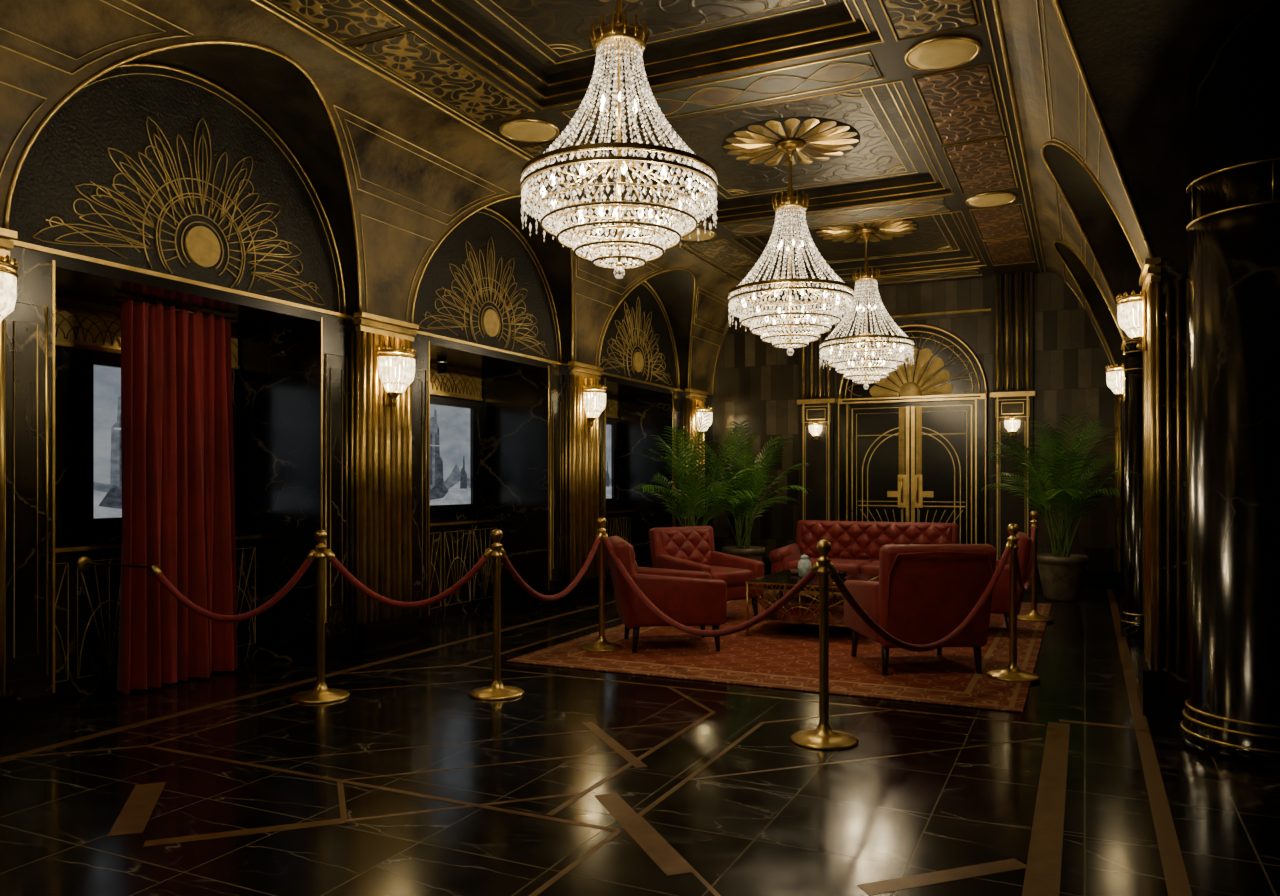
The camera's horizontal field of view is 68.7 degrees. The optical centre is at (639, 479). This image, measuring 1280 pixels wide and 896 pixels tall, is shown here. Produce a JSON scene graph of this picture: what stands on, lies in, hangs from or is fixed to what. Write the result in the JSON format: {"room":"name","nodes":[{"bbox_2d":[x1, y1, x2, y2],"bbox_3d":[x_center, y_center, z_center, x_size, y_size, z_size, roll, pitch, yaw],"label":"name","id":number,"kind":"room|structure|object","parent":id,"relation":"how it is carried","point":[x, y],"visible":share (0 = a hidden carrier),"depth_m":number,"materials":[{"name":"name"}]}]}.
{"room":"cinema lobby","nodes":[
{"label":"cinema lobby","id":0,"kind":"room"},
{"bbox_2d":[5,246,712,738],"bbox_3d":[-2.751,-0.700,7.063,1.070,4.100,15.600,0,0,25],"label":"wall","id":1,"kind":"structure","parent":0,"point":[276,387],"depth_m":7.04,"materials":[{"name":"black stone"}]},
{"bbox_2d":[0,254,18,322],"bbox_3d":[-3.184,-0.870,4.545,0.219,0.460,0.368,0,0,25],"label":"wall sconce","id":2,"kind":"object","parent":1,"relation":"attached to","point":[9,276],"visible":1,"depth_m":4.58,"materials":[{"name":"white glass"}]},
{"bbox_2d":[74,352,121,529],"bbox_3d":[-3.378,-0.250,6.530,0.090,1.140,1.100,0,0,25],"label":"framed poster","id":3,"kind":"object","parent":1,"relation":"attached to","point":[97,377],"visible":0.29,"depth_m":6.13,"materials":[{"name":"grey paper"}]},
{"bbox_2d":[55,296,240,368],"bbox_3d":[-3.503,-1.005,6.319,0.050,0.310,2.156,0,0,25],"label":"panel","id":4,"kind":"object","parent":1,"relation":"attached to","point":[83,325],"visible":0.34,"depth_m":6.12,"materials":[{"name":"gold metal"}]},
{"bbox_2d":[115,296,236,693],"bbox_3d":[-3.064,0.093,6.237,0.237,2.474,0.902,0,0,25],"label":"velvet curtain","id":5,"kind":"object","parent":1,"relation":"hanging from","point":[177,450],"visible":0.98,"depth_m":6.15,"materials":[{"name":"red fabric"}]},
{"bbox_2d":[9,61,677,387],"bbox_3d":[-2.112,-1.915,7.423,0.020,1.330,12.400,0,0,25],"label":"arched panel","id":6,"kind":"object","parent":1,"relation":"attached to","point":[161,174],"depth_m":6.15,"materials":[{"name":"paint"}]},
{"bbox_2d":[0,228,707,749],"bbox_3d":[-2.029,0.043,7.384,0.200,2.615,13.660,0,0,25],"label":"trim","id":7,"kind":"structure","parent":1,"relation":"attached to","point":[383,432],"depth_m":7.30,"materials":[{"name":"gold paint"}]},
{"bbox_2d":[376,344,416,405],"bbox_3d":[-1.871,-0.810,7.309,0.219,0.460,0.368,0,0,25],"label":"wall sconce","id":8,"kind":"object","parent":1,"relation":"attached to","point":[392,372],"visible":1,"depth_m":7.23,"materials":[{"name":"white glass"}]},
{"bbox_2d":[437,362,446,373],"bbox_3d":[-1.957,-1.108,9.260,0.100,0.100,0.100,0,0,25],"label":"recessed light","id":9,"kind":"object","parent":1,"relation":"in","point":[441,366],"visible":1,"depth_m":9.22,"materials":[{"name":"black paint"}]},
{"bbox_2d":[430,397,476,512],"bbox_3d":[-1.999,-0.250,9.435,0.090,1.140,1.100,0,0,25],"label":"framed picture","id":10,"kind":"object","parent":1,"relation":"attached to","point":[453,423],"visible":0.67,"depth_m":9.59,"materials":[{"name":"grey paper"}]},
{"bbox_2d":[430,363,482,400],"bbox_3d":[-2.124,-1.005,9.223,0.050,0.310,2.156,0,0,25],"label":"panel","id":11,"kind":"object","parent":1,"relation":"attached to","point":[459,383],"visible":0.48,"depth_m":9.69,"materials":[{"name":"gold metal"}]},
{"bbox_2d":[582,384,606,426],"bbox_3d":[-0.477,-0.810,10.245,0.219,0.460,0.368,0,0,25],"label":"wall sconce","id":12,"kind":"object","parent":1,"relation":"attached to","point":[599,396],"visible":1,"depth_m":10.16,"materials":[{"name":"white glass"}]},
{"bbox_2d":[606,419,615,503],"bbox_3d":[-0.605,-0.250,12.370,0.090,1.140,1.100,0,0,25],"label":"framed picture","id":13,"kind":"object","parent":1,"relation":"attached to","point":[610,424],"visible":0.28,"depth_m":12.78,"materials":[{"name":"black paint"}]},
{"bbox_2d":[606,395,618,418],"bbox_3d":[-0.730,-1.005,12.159,0.050,0.310,2.156,0,0,25],"label":"panel","id":14,"kind":"object","parent":1,"relation":"attached to","point":[612,402],"visible":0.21,"depth_m":12.86,"materials":[{"name":"gold metal"}]},
{"bbox_2d":[695,405,712,438],"bbox_3d":[0.917,-0.810,13.181,0.219,0.460,0.368,0,0,25],"label":"wall sconce","id":15,"kind":"object","parent":1,"relation":"attached to","point":[698,408],"visible":0.8,"depth_m":13.10,"materials":[{"name":"white glass"}]},
{"bbox_2d":[0,0,760,394],"bbox_3d":[-1.948,-1.950,6.681,0.950,1.400,15.600,0,0,25],"label":"ceiling","id":16,"kind":"structure","parent":0,"point":[268,83],"depth_m":6.71,"materials":[{"name":"brown paint"}]},
{"bbox_2d":[0,0,766,395],"bbox_3d":[-1.917,-1.953,6.667,1.014,1.418,15.600,0,0,25],"label":"rib","id":17,"kind":"object","parent":16,"relation":"attached to","point":[123,62],"visible":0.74,"depth_m":6.55,"materials":[{"name":"gold metal"}]},
{"bbox_2d":[0,574,1279,895],"bbox_3d":[0.153,1.410,5.684,7.800,0.120,16.000,0,0,25],"label":"floor","id":18,"kind":"structure","parent":0,"point":[827,829],"depth_m":4.07,"materials":[{"name":"stone"}]},
{"bbox_2d":[55,533,260,700],"bbox_3d":[-3.402,0.877,6.276,0.262,0.945,1.930,0,0,25],"label":"decorative panel","id":19,"kind":"object","parent":18,"relation":"on","point":[87,603],"visible":0.34,"depth_m":5.93,"materials":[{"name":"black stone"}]},
{"bbox_2d":[77,555,149,570],"bbox_3d":[-3.194,0.520,5.723,0.620,0.100,0.098,0,0,25],"label":"hook","id":20,"kind":"object","parent":19,"relation":"attached to","point":[84,563],"visible":1,"depth_m":5.82,"materials":[{"name":"gold metal"}]},
{"bbox_2d":[291,530,349,703],"bbox_3d":[-1.984,0.830,5.824,0.349,1.041,0.349,0,0,25],"label":"stanchion","id":21,"kind":"object","parent":18,"relation":"on","point":[321,693],"visible":1,"depth_m":5.80,"materials":[{"name":"gold metal"}]},
{"bbox_2d":[149,549,316,621],"bbox_3d":[-2.461,0.647,5.700,0.955,0.434,0.048,0,0,-14],"label":"rope","id":22,"kind":"object","parent":21,"relation":"attached to","point":[155,570],"visible":1,"depth_m":5.68,"materials":[{"name":"red fabric"}]},
{"bbox_2d":[324,548,492,608],"bbox_3d":[-1.443,0.618,5.866,1.050,0.376,0.048,0,0,-4],"label":"rope","id":23,"kind":"object","parent":21,"relation":"hanging from","point":[328,553],"visible":1,"depth_m":5.85,"materials":[{"name":"red fabric"}]},
{"bbox_2d":[430,518,499,620],"bbox_3d":[-2.023,0.877,9.180,0.262,0.945,1.930,0,0,25],"label":"base cabinet","id":24,"kind":"object","parent":18,"relation":"on","point":[456,545],"visible":0.41,"depth_m":9.40,"materials":[{"name":"black stone"}]},
{"bbox_2d":[469,529,524,699],"bbox_3d":[-0.903,0.830,5.908,0.349,1.041,0.349,0,0,25],"label":"stanchion","id":25,"kind":"object","parent":18,"relation":"on","point":[496,690],"visible":1,"depth_m":5.88,"materials":[{"name":"gold metal"}]},
{"bbox_2d":[501,532,601,600],"bbox_3d":[-0.603,0.636,6.679,0.048,0.445,1.616,0,0,21],"label":"rope","id":26,"kind":"object","parent":25,"relation":"hanging from","point":[505,560],"visible":0.97,"depth_m":6.62,"materials":[{"name":"red fabric"}]},
{"bbox_2d":[0,589,1191,895],"bbox_3d":[0.225,1.354,5.650,5.070,0.012,15.600,0,0,25],"label":"trim","id":27,"kind":"structure","parent":18,"relation":"in","point":[1043,867],"depth_m":3.92,"materials":[{"name":"brown metal"}]},
{"bbox_2d":[606,509,632,582],"bbox_3d":[-0.629,0.877,12.116,0.262,0.945,1.930,0,0,25],"label":"base cabinet","id":28,"kind":"object","parent":18,"relation":"on","point":[618,521],"visible":0.2,"depth_m":12.57,"materials":[{"name":"black stone"}]},
{"bbox_2d":[631,405,766,526],"bbox_3d":[0.745,0.236,11.166,1.492,2.228,1.778,0,0,25],"label":"potted palm","id":29,"kind":"object","parent":18,"relation":"on","point":[691,502],"visible":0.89,"depth_m":11.18,"materials":[{"name":"plant"}]},
{"bbox_2d":[672,421,810,561],"bbox_3d":[1.370,0.310,12.095,1.694,2.081,1.712,0,0,-26],"label":"potted palm","id":30,"kind":"object","parent":18,"relation":"on","point":[746,551],"visible":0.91,"depth_m":11.98,"materials":[{"name":"plant"}]},
{"bbox_2d":[507,590,1051,712],"bbox_3d":[1.728,1.343,8.534,3.550,0.012,5.200,0,0,25],"label":"rug","id":31,"kind":"object","parent":18,"relation":"on","point":[776,655],"visible":0.7,"depth_m":6.98,"materials":[{"name":"red carpet"}]},
{"bbox_2d":[580,517,623,651],"bbox_3d":[-0.304,0.815,7.450,0.349,1.041,0.349,0,0,25],"label":"stanchion","id":32,"kind":"object","parent":31,"relation":"on","point":[601,645],"visible":0.92,"depth_m":7.43,"materials":[{"name":"gold metal"}]},
{"bbox_2d":[602,532,818,636],"bbox_3d":[0.324,0.710,6.150,0.048,0.597,2.844,0,0,-26],"label":"rope","id":33,"kind":"object","parent":32,"relation":"hanging from","point":[812,573],"visible":0.97,"depth_m":5.81,"materials":[{"name":"red fabric"}]},
{"bbox_2d":[605,536,726,652],"bbox_3d":[0.178,0.904,7.601,0.921,0.867,0.780,0,0,-7],"label":"armchair","id":34,"kind":"object","parent":31,"relation":"on","point":[689,598],"visible":0.91,"depth_m":7.23,"materials":[{"name":"leather"}]},
{"bbox_2d":[649,526,763,615],"bbox_3d":[0.624,0.904,9.152,0.780,0.867,0.921,0,0,-35],"label":"armchair","id":35,"kind":"object","parent":31,"relation":"on","point":[691,548],"visible":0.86,"depth_m":9.20,"materials":[{"name":"leather"}]},
{"bbox_2d":[746,570,878,635],"bbox_3d":[1.575,1.101,8.330,0.945,0.470,1.143,0,0,25],"label":"coffee table","id":36,"kind":"object","parent":31,"relation":"on","point":[799,613],"visible":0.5,"depth_m":8.15,"materials":[{"name":"gold glass"}]},
{"bbox_2d":[790,569,797,573],"bbox_3d":[1.497,0.850,8.677,0.201,0.026,0.270,0,0,8],"label":"closed book","id":37,"kind":"object","parent":36,"relation":"on","point":[793,571],"visible":0.41,"depth_m":8.57,"materials":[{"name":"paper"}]},
{"bbox_2d":[798,554,811,577],"bbox_3d":[1.463,0.761,8.327,0.125,0.205,0.125,0,0,25],"label":"ginger jar","id":38,"kind":"object","parent":36,"relation":"on","point":[804,564],"visible":0.89,"depth_m":8.29,"materials":[{"name":"ceramic"}]},
{"bbox_2d":[838,571,848,576],"bbox_3d":[1.801,0.839,8.333,0.087,0.050,0.087,0,0,-20],"label":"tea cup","id":39,"kind":"object","parent":36,"relation":"on","point":[840,573],"visible":0.94,"depth_m":8.31,"materials":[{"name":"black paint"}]},
{"bbox_2d":[769,520,958,603],"bbox_3d":[2.477,0.900,10.159,1.968,0.872,0.890,0,0,25],"label":"tufted sofa","id":40,"kind":"object","parent":31,"relation":"on","point":[855,545],"visible":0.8,"depth_m":10.36,"materials":[{"name":"leather"}]},
{"bbox_2d":[844,544,996,674],"bbox_3d":[1.988,0.886,6.713,0.811,0.902,0.958,0,0,-5],"label":"armchair","id":41,"kind":"object","parent":31,"relation":"on","point":[923,593],"visible":0.99,"depth_m":6.32,"materials":[{"name":"leather"}]},
{"bbox_2d":[991,532,1033,637],"bbox_3d":[3.001,0.904,8.325,0.921,0.867,0.780,0,0,20],"label":"armchair","id":42,"kind":"object","parent":31,"relation":"on","point":[1000,598],"visible":0.34,"depth_m":7.89,"materials":[{"name":"leather"}]},
{"bbox_2d":[986,524,1040,681],"bbox_3d":[2.532,0.815,6.359,0.349,1.041,0.349,0,0,25],"label":"stanchion","id":43,"kind":"object","parent":31,"relation":"on","point":[1012,673],"visible":0.96,"depth_m":6.33,"materials":[{"name":"gold metal"}]},
{"bbox_2d":[1017,523,1036,592],"bbox_3d":[3.158,0.661,7.677,0.048,0.501,2.876,0,0,25],"label":"rope","id":44,"kind":"object","parent":43,"relation":"hanging from","point":[1023,588],"visible":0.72,"depth_m":7.98,"materials":[{"name":"red fabric"}]},
{"bbox_2d":[1017,511,1053,621],"bbox_3d":[3.785,0.815,8.996,0.349,1.041,0.349,0,0,25],"label":"stanchion","id":45,"kind":"object","parent":31,"relation":"on","point":[1034,616],"visible":0.91,"depth_m":8.97,"materials":[{"name":"gold metal"}]},
{"bbox_2d":[790,540,858,749],"bbox_3d":[0.953,0.830,4.850,0.349,1.041,0.349,0,0,25],"label":"stanchion","id":46,"kind":"object","parent":18,"relation":"on","point":[823,737],"visible":1,"depth_m":4.83,"materials":[{"name":"gold metal"}]},
{"bbox_2d":[829,541,1014,651],"bbox_3d":[1.742,0.716,5.604,2.146,0.605,0.048,0,0,-44],"label":"rope","id":47,"kind":"object","parent":46,"relation":"hanging from","point":[847,595],"visible":0.94,"depth_m":5.52,"materials":[{"name":"red fabric"}]},
{"bbox_2d":[980,404,1119,600],"bbox_3d":[4.634,0.254,10.662,1.448,2.192,2.001,0,0,25],"label":"potted palm","id":48,"kind":"object","parent":18,"relation":"on","point":[1061,574],"visible":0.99,"depth_m":10.46,"materials":[{"name":"plant"}]},
{"bbox_2d":[1121,340,1142,638],"bbox_3d":[4.317,0.075,8.090,0.300,2.550,0.300,0,0,25],"label":"marble column","id":49,"kind":"structure","parent":18,"relation":"on","point":[1133,357],"depth_m":8.02,"materials":[{"name":"black stone"}]},
{"bbox_2d":[1180,0,1279,768],"bbox_3d":[3.138,-0.510,4.709,0.734,3.720,0.734,0,0,25],"label":"marble column","id":50,"kind":"structure","parent":18,"relation":"on","point":[1231,712],"depth_m":4.52,"materials":[{"name":"black stone"}]},
{"bbox_2d":[270,0,1034,288],"bbox_3d":[0.153,-2.860,5.684,7.800,0.100,16.000,0,0,25],"label":"ceiling","id":51,"kind":"structure","parent":0,"point":[475,10],"depth_m":6.28,"materials":[{"name":"paint"}]},
{"bbox_2d":[499,119,558,142],"bbox_3d":[-0.838,-2.641,7.095,0.453,0.030,0.453,0,0,25],"label":"ceiling light","id":52,"kind":"object","parent":51,"relation":"attached to","point":[522,130],"visible":1,"depth_m":7.05,"materials":[{"name":"gold metal"}]},
{"bbox_2d":[520,0,717,278],"bbox_3d":[-0.110,-1.927,4.945,1.038,1.735,1.038,0,0,25],"label":"crystal chandelier","id":53,"kind":"object","parent":51,"relation":"hanging from","point":[618,40],"visible":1,"depth_m":4.80,"materials":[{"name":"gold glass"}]},
{"bbox_2d":[588,0,653,2],"bbox_3d":[-0.110,-2.773,4.945,1.140,0.070,1.140,0,0,25],"label":"rosette","id":54,"kind":"object","parent":51,"relation":"attached to","point":[603,1],"depth_m":5.49,"materials":[{"name":"gold metal"}]},
{"bbox_2d":[256,0,1043,295],"bbox_3d":[0.153,-2.731,5.684,3.740,0.178,15.600,0,0,25],"label":"trim","id":55,"kind":"structure","parent":51,"relation":"attached to","point":[962,105],"depth_m":6.51,"materials":[{"name":"gold metal"}]},
{"bbox_2d":[682,229,716,240],"bbox_3d":[0.599,-2.641,10.121,0.453,0.030,0.453,0,0,25],"label":"ceiling light","id":56,"kind":"object","parent":51,"relation":"attached to","point":[703,236],"visible":0.56,"depth_m":10.11,"materials":[{"name":"gold metal"}]},
{"bbox_2d":[728,149,853,355],"bbox_3d":[1.254,-1.903,7.818,1.038,1.735,1.038,0,0,25],"label":"crystal chandelier","id":57,"kind":"object","parent":51,"relation":"hanging from","point":[791,205],"visible":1,"depth_m":7.69,"materials":[{"name":"clear glass"}]},
{"bbox_2d":[722,117,859,166],"bbox_3d":[1.255,-2.773,7.818,1.140,0.070,1.140,0,0,25],"label":"rosette","id":58,"kind":"object","parent":51,"relation":"attached to","point":[815,140],"depth_m":7.73,"materials":[{"name":"gold metal"}]},
{"bbox_2d":[819,233,913,389],"bbox_3d":[2.541,-1.883,10.528,1.038,1.735,1.038,0,0,25],"label":"crystal chandelier","id":59,"kind":"object","parent":51,"relation":"hanging from","point":[865,278],"visible":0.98,"depth_m":10.40,"materials":[{"name":"clear glass"}]},
{"bbox_2d":[815,218,918,242],"bbox_3d":[2.541,-2.773,10.528,1.140,0.070,1.140,0,0,25],"label":"rosette","id":60,"kind":"object","parent":51,"relation":"attached to","point":[890,229],"depth_m":10.53,"materials":[{"name":"gold metal"}]},
{"bbox_2d":[904,35,980,70],"bbox_3d":[1.872,-2.641,5.808,0.453,0.030,0.453,0,0,25],"label":"ceiling light","id":61,"kind":"object","parent":51,"relation":"attached to","point":[943,52],"visible":1,"depth_m":5.77,"materials":[{"name":"gold metal"}]},
{"bbox_2d":[966,192,1016,206],"bbox_3d":[3.309,-2.641,8.835,0.453,0.030,0.453,0,0,25],"label":"ceiling light","id":62,"kind":"object","parent":51,"relation":"attached to","point":[990,199],"visible":1,"depth_m":8.78,"materials":[{"name":"gold metal"}]},
{"bbox_2d":[713,272,1114,570],"bbox_3d":[3.541,-0.730,12.820,7.800,4.160,0.200,0,0,25],"label":"wall","id":63,"kind":"structure","parent":0,"point":[756,383],"depth_m":12.35,"materials":[{"name":"stone"}]},
{"bbox_2d":[808,421,822,439],"bbox_3d":[2.437,-0.689,13.059,0.202,0.253,0.120,0,0,25],"label":"wall sconce","id":64,"kind":"object","parent":63,"relation":"attached to","point":[813,427],"visible":1,"depth_m":13.03,"materials":[{"name":"white glass"}]},
{"bbox_2d":[849,402,910,521],"bbox_3d":[3.251,0.150,12.755,0.821,2.390,0.158,0,0,25],"label":"door","id":65,"kind":"structure","parent":63,"relation":"in","point":[879,433],"depth_m":12.77,"materials":[{"name":"black paint"}]},
{"bbox_2d":[797,272,1035,585],"bbox_3d":[3.631,-0.650,12.589,3.100,4.000,0.140,0,0,25],"label":"door surround","id":66,"kind":"object","parent":63,"relation":"attached to","point":[945,368],"depth_m":12.39,"materials":[{"name":"black wood"}]},
{"bbox_2d":[762,558,1111,588],"bbox_3d":[3.490,1.240,12.712,5.300,0.220,0.040,0,0,25],"label":"baseboard","id":67,"kind":"structure","parent":63,"relation":"attached to","point":[1091,579],"depth_m":11.67,"materials":[{"name":"black paint"}]},
{"bbox_2d":[911,400,974,543],"bbox_3d":[3.999,0.150,12.399,0.821,2.390,0.158,0,0,25],"label":"door","id":68,"kind":"structure","parent":63,"relation":"in","point":[942,432],"depth_m":12.42,"materials":[{"name":"black paint"}]},
{"bbox_2d":[1004,416,1020,435],"bbox_3d":[4.750,-0.689,11.961,0.202,0.253,0.120,0,0,25],"label":"wall sconce","id":69,"kind":"object","parent":63,"relation":"attached to","point":[1010,422],"visible":0.99,"depth_m":11.94,"materials":[{"name":"white glass"}]},
{"bbox_2d":[997,0,1278,371],"bbox_3d":[2.605,-1.950,4.519,1.730,1.400,15.600,0,0,25],"label":"wall","id":70,"kind":"structure","parent":0,"point":[1137,57],"depth_m":5.28,"materials":[{"name":"brown paint"}]},
{"bbox_2d":[981,0,1154,371],"bbox_3d":[2.575,-1.952,4.534,1.794,1.419,15.600,0,0,25],"label":"rib","id":71,"kind":"object","parent":70,"relation":"attached to","point":[1058,8],"visible":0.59,"depth_m":6.11,"materials":[{"name":"gold metal"}]},
{"bbox_2d":[1122,258,1187,718],"bbox_3d":[3.057,-0.700,4.305,1.070,4.100,15.600,0,0,25],"label":"pilaster","id":72,"kind":"structure","parent":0,"point":[1174,686],"depth_m":5.31,"materials":[{"name":"black stone"}]},
{"bbox_2d":[1105,363,1123,401],"bbox_3d":[4.367,-0.885,8.609,0.164,0.345,0.276,0,0,25],"label":"wall sconce","id":73,"kind":"object","parent":72,"relation":"attached to","point":[1115,380],"visible":0.98,"depth_m":8.54,"materials":[{"name":"white glass"}]},
{"bbox_2d":[1116,289,1145,350],"bbox_3d":[2.973,-0.955,5.673,0.164,0.345,0.276,0,0,25],"label":"wall sconce","id":74,"kind":"object","parent":72,"relation":"attached to","point":[1132,319],"visible":1,"depth_m":5.61,"materials":[{"name":"white glass"}]},
{"bbox_2d":[1112,257,1187,717],"bbox_3d":[3.318,0.043,6.007,0.242,2.615,12.360,0,0,25],"label":"trim","id":75,"kind":"structure","parent":72,"relation":"attached to","point":[1148,661],"depth_m":5.35,"materials":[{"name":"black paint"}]}
]}

